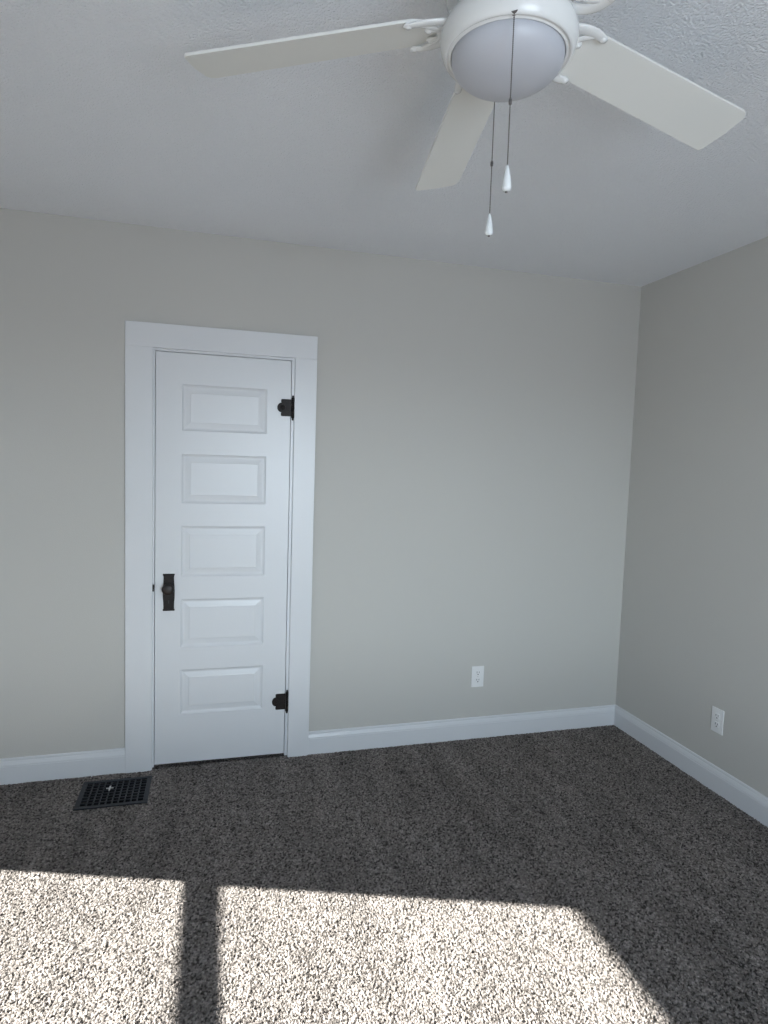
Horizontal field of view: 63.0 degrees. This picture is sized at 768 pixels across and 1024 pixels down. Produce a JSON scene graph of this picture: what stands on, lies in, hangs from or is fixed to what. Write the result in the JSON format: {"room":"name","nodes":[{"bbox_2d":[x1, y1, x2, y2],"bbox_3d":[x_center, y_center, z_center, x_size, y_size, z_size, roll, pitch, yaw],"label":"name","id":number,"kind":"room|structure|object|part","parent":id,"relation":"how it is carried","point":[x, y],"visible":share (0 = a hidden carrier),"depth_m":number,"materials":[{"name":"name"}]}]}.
{"room":"empty bedroom","nodes":[
{"label":"empty bedroom","id":0,"kind":"room"},
{"bbox_2d":[0,208,640,758],"bbox_3d":[-0.749,-0.030,3.131,4.750,2.557,0.150,1,5,-15],"label":"wall","id":1,"kind":"structure","parent":0,"point":[474,424],"depth_m":3.23,"materials":[{"name":"grey paint"}]},
{"bbox_2d":[0,748,124,784],"bbox_3d":[-2.078,1.194,2.788,1.729,0.138,0.015,1,5,-15],"label":"baseboard","id":2,"kind":"structure","parent":1,"relation":"attached to","point":[15,770],"depth_m":2.94,"materials":[{"name":"white paint"}]},
{"bbox_2d":[125,320,317,772],"bbox_3d":[-0.796,0.197,3.088,0.881,2.138,0.094,1,5,-15],"label":"trim","id":3,"kind":"structure","parent":1,"relation":"attached to","point":[142,339],"depth_m":3.00,"materials":[{"name":"white paint"}]},
{"bbox_3d":[-1.155,0.251,2.956,0.120,2.027,0.020,1,5,-15],"label":"casing leg","id":4,"kind":"part","parent":3,"relation":"part of","materials":[{"name":"white paint"}]},
{"bbox_3d":[-0.414,0.259,3.159,0.107,2.027,0.020,1,5,-15],"label":"casing leg","id":5,"kind":"part","parent":3,"relation":"part of","materials":[{"name":"white paint"}]},
{"bbox_2d":[154,351,294,764],"bbox_3d":[-0.775,0.248,3.058,0.645,1.987,0.095,1,5,-15],"label":"door","id":6,"kind":"structure","parent":1,"relation":"in","point":[222,438],"depth_m":3.07,"materials":[{"name":"white paint"}]},
{"bbox_3d":[-1.025,0.366,2.979,0.056,0.056,0.054,1,5,-15],"label":"knob","id":7,"kind":"part","parent":6,"relation":"part of","materials":[{"name":"black metal"}]},
{"bbox_2d":[308,704,615,753],"bbox_3d":[0.493,1.207,3.492,1.838,0.138,0.015,1,5,-15],"label":"baseboard","id":8,"kind":"structure","parent":1,"relation":"attached to","point":[390,735],"depth_m":3.46,"materials":[{"name":"white paint"}]},
{"bbox_2d":[471,666,483,686],"bbox_3d":[0.520,0.912,3.478,0.072,0.118,0.007,1,5,-15],"label":"electrical outlet","id":9,"kind":"object","parent":1,"relation":"attached to","point":[477,679],"visible":1,"depth_m":3.48,"materials":[{"name":"white plastic"}]},
{"bbox_2d":[0,725,767,1023],"bbox_3d":[-0.206,1.483,1.096,4.750,0.132,4.600,1,5,-15],"label":"floor","id":10,"kind":"structure","parent":0,"point":[579,875],"depth_m":2.22,"materials":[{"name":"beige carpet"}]},
{"bbox_2d":[73,776,151,810],"bbox_3d":[-1.216,1.319,2.833,0.298,0.120,0.238,1,5,-15],"label":"floor vent","id":11,"kind":"object","parent":10,"relation":"in","point":[129,792],"visible":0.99,"depth_m":2.85,"materials":[{"name":"black metal"}]},
{"bbox_2d":[80,779,146,805],"bbox_3d":[-1.214,1.265,2.829,0.258,0.005,0.198,1,5,-15],"label":"grille","id":12,"kind":"object","parent":11,"relation":"attached to","point":[97,785],"depth_m":2.83,"materials":[{"name":"black metal"}]},
{"bbox_2d":[0,0,767,286],"bbox_3d":[-0.121,-1.193,0.888,4.750,0.150,4.600,1,5,-15],"label":"ceiling","id":13,"kind":"structure","parent":0,"point":[105,116],"depth_m":2.05,"materials":[{"name":"white paint"}]},
{"bbox_2d":[184,0,745,236],"bbox_3d":[0.255,-0.864,1.273,1.275,0.541,1.276,1,5,-15],"label":"ceiling fan","id":14,"kind":"object","parent":13,"relation":"hanging from","point":[494,51],"visible":1,"depth_m":1.30,"materials":[{"name":"white plastic"}]},
{"bbox_3d":[-0.149,-0.964,1.305,0.524,0.006,0.133,-2,17,9],"label":"blade","id":15,"kind":"part","parent":14,"relation":"part of","materials":[{"name":"white wood"}]},
{"bbox_3d":[0.193,-0.979,1.638,0.133,0.006,0.524,-12,2,-8],"label":"blade","id":16,"kind":"part","parent":14,"relation":"part of","materials":[{"name":"white wood"}]},
{"bbox_3d":[0.237,-0.787,1.373,0.006,0.258,0.006,1,5,-15],"label":"pull chain","id":17,"kind":"part","parent":14,"relation":"part of","materials":[{"name":"silver metal"}]},
{"bbox_3d":[0.244,-0.878,1.247,0.221,0.063,0.221,1,5,-15],"label":"lamp shade","id":18,"kind":"part","parent":14,"relation":"part of","materials":[{"name":"white glass"}]},
{"bbox_3d":[0.229,-0.765,1.132,0.006,0.266,0.006,1,5,-15],"label":"pull chain","id":19,"kind":"part","parent":14,"relation":"part of","materials":[{"name":"silver metal"}]},
{"bbox_3d":[0.604,-0.949,1.423,0.524,0.006,0.133,4,-11,-27],"label":"blade","id":20,"kind":"part","parent":14,"relation":"part of","materials":[{"name":"white wood"}]},
{"bbox_2d":[616,236,767,796],"bbox_3d":[2.054,0.179,1.601,0.150,2.557,4.300,1,5,-15],"label":"wall","id":21,"kind":"structure","parent":0,"point":[694,626],"depth_m":3.08,"materials":[{"name":"grey paint"}]},
{"bbox_2d":[614,705,767,826],"bbox_3d":[1.936,1.389,1.674,0.015,0.128,4.299,1,5,-15],"label":"baseboard","id":22,"kind":"structure","parent":21,"relation":"attached to","point":[750,801],"depth_m":3.09,"materials":[{"name":"white paint"}]},
{"bbox_2d":[711,706,723,735],"bbox_3d":[1.585,0.992,2.983,0.007,0.118,0.072,1,5,-15],"label":"electrical outlet","id":23,"kind":"object","parent":21,"relation":"attached to","point":[717,719],"visible":1,"depth_m":2.98,"materials":[{"name":"white plastic"}]},
{"bbox_2d":[714,713,719,719],"bbox_3d":[1.583,0.971,2.981,0.002,0.029,0.031,1,5,-15],"label":"receptacle","id":24,"kind":"object","parent":23,"relation":"attached to","point":[716,715],"depth_m":2.98,"materials":[{"name":"white plastic"}]}
]}

